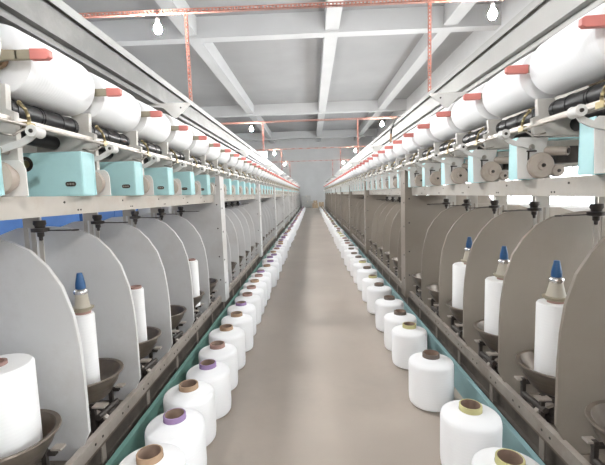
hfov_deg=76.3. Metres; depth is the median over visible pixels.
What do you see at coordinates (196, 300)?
bowl
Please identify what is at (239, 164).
package
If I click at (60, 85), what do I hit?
spool
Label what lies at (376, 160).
package
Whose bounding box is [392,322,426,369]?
package
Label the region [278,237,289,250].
package
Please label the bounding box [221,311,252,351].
package
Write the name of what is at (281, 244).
package
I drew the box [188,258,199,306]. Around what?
spool
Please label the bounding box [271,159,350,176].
lamp frame
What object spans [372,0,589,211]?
wall
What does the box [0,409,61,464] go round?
bowl
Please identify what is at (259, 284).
package
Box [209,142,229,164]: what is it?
package
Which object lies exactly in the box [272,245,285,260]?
package
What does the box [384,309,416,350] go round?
package
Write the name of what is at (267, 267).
package
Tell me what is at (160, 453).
package
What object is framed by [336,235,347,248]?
package
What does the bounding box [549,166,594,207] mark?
window
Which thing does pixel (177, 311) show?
bowl
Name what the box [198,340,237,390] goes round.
package
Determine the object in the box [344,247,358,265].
package
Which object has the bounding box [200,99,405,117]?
beam
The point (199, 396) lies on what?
package
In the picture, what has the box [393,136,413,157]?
package
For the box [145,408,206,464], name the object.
package
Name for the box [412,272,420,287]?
bowl
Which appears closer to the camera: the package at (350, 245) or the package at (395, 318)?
the package at (395, 318)
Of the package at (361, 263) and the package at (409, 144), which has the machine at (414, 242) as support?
the package at (409, 144)
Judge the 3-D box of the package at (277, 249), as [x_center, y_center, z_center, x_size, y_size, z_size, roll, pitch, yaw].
[-0.457,0.424,6.937,0.260,0.303,0.260,-7,8,-44]
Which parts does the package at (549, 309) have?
blue knob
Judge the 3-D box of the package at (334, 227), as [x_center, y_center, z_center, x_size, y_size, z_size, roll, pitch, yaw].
[0.962,-0.027,11.070,0.254,0.301,0.254,2,7,35]
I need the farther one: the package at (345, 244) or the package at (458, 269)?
the package at (345, 244)
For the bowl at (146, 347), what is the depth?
2.38 m
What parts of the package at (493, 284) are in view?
blue knob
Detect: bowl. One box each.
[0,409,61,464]
[87,358,123,404]
[139,326,161,357]
[170,305,186,329]
[193,290,204,308]
[209,278,217,293]
[231,261,236,271]
[392,257,397,267]
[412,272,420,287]
[426,283,438,302]
[446,299,462,322]
[474,319,497,351]
[515,349,555,396]
[585,400,604,444]
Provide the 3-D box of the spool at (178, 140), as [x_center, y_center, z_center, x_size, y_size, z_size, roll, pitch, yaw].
[-1.051,-0.787,3.062,0.246,0.246,0.436,-2,6,2]
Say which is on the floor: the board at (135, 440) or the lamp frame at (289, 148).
the board at (135, 440)
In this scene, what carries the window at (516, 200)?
in the wall at (510, 9)
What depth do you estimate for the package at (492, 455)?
1.40 m
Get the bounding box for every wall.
[244,137,371,207]
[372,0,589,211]
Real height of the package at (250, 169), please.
0.246 m
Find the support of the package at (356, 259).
on the floor
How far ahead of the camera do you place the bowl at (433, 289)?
3.36 m
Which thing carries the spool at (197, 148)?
on the machine at (226, 219)
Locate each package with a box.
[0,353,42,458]
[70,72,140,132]
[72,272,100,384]
[119,443,185,464]
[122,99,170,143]
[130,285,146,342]
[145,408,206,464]
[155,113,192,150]
[163,379,215,445]
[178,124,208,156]
[186,359,230,419]
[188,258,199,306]
[196,136,219,160]
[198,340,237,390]
[208,324,245,369]
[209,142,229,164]
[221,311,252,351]
[226,148,237,166]
[227,301,255,335]
[228,153,243,169]
[235,292,260,324]
[240,155,248,171]
[240,285,263,314]
[243,279,266,306]
[246,158,253,172]
[248,274,269,299]
[251,269,271,292]
[252,161,257,174]
[258,264,276,287]
[262,256,277,263]
[262,260,278,279]
[266,251,280,257]
[270,247,284,264]
[270,253,281,271]
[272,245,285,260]
[274,243,287,257]
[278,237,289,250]
[280,234,290,246]
[331,226,338,236]
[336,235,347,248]
[339,237,350,251]
[341,242,353,258]
[344,244,357,249]
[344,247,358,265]
[346,252,361,270]
[350,256,366,276]
[353,260,371,283]
[357,266,376,290]
[362,164,370,171]
[362,275,383,301]
[365,156,375,169]
[367,282,391,313]
[369,156,380,167]
[373,149,385,165]
[375,295,403,331]
[378,144,393,163]
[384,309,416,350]
[385,139,403,160]
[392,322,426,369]
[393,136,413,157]
[402,127,426,152]
[409,349,453,411]
[414,114,446,147]
[430,101,469,140]
[440,399,502,464]
[451,81,503,130]
[452,237,471,308]
[471,447,539,464]
[482,51,557,116]
[484,246,508,334]
[534,260,566,376]
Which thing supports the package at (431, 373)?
on the floor
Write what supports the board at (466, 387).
on the floor
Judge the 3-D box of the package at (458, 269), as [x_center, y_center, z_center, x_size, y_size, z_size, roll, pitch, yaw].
[1.213,0.332,2.805,0.224,0.607,0.224,-2,6,2]
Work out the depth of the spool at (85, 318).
1.85 m
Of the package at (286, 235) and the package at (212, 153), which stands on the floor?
the package at (286, 235)
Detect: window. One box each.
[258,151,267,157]
[490,179,531,204]
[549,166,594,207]
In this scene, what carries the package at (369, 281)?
on the floor
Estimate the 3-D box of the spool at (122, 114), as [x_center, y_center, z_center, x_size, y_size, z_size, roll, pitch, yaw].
[-1.075,-0.689,2.077,0.246,0.246,0.436,-2,6,2]
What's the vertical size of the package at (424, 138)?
0.256 m
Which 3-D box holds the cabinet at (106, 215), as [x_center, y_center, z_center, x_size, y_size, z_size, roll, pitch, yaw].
[-3.038,0.039,5.558,0.720,1.515,1.490,-2,6,2]
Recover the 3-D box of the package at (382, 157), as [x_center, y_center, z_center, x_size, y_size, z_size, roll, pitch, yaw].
[1.231,-1.114,5.461,0.256,0.256,0.436,-2,6,2]
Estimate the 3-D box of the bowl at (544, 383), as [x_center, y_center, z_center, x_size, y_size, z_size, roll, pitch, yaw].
[1.212,0.692,1.846,0.340,0.137,0.340,-2,6,2]
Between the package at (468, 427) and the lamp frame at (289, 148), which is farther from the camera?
the lamp frame at (289, 148)
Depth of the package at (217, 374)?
2.18 m
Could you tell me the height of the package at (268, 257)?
0.301 m
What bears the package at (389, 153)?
on the machine at (414, 242)
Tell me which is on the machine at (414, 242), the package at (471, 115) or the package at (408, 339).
the package at (471, 115)
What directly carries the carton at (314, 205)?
on the floor
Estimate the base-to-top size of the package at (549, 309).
0.607 m
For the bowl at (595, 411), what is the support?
on the machine at (414, 242)
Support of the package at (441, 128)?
on the machine at (414, 242)
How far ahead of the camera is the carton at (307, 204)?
34.77 m
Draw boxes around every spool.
[0,23,94,115]
[529,2,604,94]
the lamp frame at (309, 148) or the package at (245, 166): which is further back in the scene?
the lamp frame at (309, 148)
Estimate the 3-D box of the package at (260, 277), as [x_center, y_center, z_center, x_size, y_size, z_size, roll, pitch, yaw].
[-0.522,0.654,4.642,0.260,0.303,0.260,0,6,19]
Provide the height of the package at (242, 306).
0.301 m
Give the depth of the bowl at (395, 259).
4.79 m
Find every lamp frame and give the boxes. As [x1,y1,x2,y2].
[79,0,496,100]
[221,116,397,156]
[256,148,301,168]
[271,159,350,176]
[307,146,356,168]
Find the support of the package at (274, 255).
on the floor
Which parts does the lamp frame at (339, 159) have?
cross rail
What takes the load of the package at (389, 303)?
on the floor
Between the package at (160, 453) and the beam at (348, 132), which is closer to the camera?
the package at (160, 453)
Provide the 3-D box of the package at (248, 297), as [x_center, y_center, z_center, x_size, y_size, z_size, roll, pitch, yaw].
[-0.535,0.743,3.787,0.254,0.301,0.254,-3,6,-8]
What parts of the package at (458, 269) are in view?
blue knob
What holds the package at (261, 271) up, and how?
on the floor
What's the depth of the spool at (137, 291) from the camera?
2.35 m
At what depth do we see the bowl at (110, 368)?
1.89 m
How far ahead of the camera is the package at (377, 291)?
3.93 m
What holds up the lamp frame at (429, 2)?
hanging from the ceiling
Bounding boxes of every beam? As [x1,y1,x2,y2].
[90,3,501,45]
[155,0,274,142]
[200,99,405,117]
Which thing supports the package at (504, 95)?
on the machine at (414, 242)
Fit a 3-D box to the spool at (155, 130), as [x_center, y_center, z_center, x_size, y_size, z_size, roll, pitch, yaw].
[-1.063,-0.733,2.570,0.236,0.236,0.436,-2,6,2]
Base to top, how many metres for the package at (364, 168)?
0.236 m
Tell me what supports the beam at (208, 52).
attached to the ceiling
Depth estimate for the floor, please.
2.51 m
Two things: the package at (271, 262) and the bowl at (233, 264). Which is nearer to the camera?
the bowl at (233, 264)
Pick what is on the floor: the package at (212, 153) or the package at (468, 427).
the package at (468, 427)
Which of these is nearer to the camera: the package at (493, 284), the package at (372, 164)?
the package at (493, 284)
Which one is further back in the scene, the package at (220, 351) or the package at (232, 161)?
the package at (232, 161)
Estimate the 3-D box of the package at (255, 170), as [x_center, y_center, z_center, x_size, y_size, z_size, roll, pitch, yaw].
[-0.954,-1.181,7.001,0.246,0.246,0.436,-2,6,2]
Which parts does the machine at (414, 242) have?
column panel, column panel, column panel, column panel, column panel, gear plate, column panel, gear plate, gear plate, gear plate, gear plate, gear casing, tension arm, gear plate, gear casing, tension arm, gear plate, tension arm, sump plate, column panel, guide knob, gear casing, gear plate, rail, guide knob, tension arm, traverse rod, gear plate, gear casing, leg, guide knob, panel, guide eye rod, tension arm, gear plate, guide knob, leg, gear casing, cradle arm, guide eye rod, tension arm, gear casing, guide knob, gear plate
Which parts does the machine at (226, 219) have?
plate, cradle arm, tension arm, guide knob, cradle arm, guide eye rod, panel, guide knob, tension arm, plate, leg, guide knob, traverse rod, cradle arm, plate, tension arm, leg, guide knob, cradle arm, tension arm, leg, plate, guide knob, rail, column panel, sump plate, plate, plate, column panel, column panel, column panel, column panel, column panel, column panel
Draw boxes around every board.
[105,210,299,464]
[324,208,544,464]
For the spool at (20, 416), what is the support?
in the machine at (226, 219)
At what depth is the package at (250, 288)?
4.02 m
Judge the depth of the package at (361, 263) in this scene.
5.27 m
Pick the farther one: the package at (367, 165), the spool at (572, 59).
the package at (367, 165)
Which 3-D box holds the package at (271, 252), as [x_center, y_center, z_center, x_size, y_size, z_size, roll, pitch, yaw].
[-0.495,0.467,6.613,0.248,0.301,0.248,-1,6,12]
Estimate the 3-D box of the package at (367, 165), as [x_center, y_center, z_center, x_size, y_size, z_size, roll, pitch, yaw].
[1.268,-1.257,6.938,0.246,0.246,0.436,-2,6,2]
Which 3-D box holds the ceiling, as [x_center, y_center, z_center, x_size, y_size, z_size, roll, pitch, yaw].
[-0.243,-6.855,14.651,12.500,0.200,41.900,-2,6,2]
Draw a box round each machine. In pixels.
[0,0,300,464]
[323,0,604,464]
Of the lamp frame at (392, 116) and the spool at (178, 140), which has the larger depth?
the lamp frame at (392, 116)
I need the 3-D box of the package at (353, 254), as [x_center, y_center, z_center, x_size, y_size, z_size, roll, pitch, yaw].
[0.832,0.468,6.186,0.248,0.301,0.248,0,6,14]
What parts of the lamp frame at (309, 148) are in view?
cross rail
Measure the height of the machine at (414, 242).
2.134 m
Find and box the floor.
[206,207,462,464]
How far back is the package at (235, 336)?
2.76 m
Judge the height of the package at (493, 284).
0.607 m
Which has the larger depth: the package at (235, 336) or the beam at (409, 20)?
the beam at (409, 20)
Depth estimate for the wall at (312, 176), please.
35.49 m
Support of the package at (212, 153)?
on the machine at (226, 219)
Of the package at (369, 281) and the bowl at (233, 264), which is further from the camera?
the bowl at (233, 264)
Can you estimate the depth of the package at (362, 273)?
4.86 m
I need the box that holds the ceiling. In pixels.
[62,0,503,133]
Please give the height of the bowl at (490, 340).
0.137 m
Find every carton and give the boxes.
[302,201,312,207]
[312,203,317,207]
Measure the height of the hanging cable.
0.318 m
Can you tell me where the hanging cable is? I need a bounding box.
[390,116,399,141]
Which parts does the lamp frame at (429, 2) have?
light bulb, cross rail, light bulb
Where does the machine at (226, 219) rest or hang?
on the floor

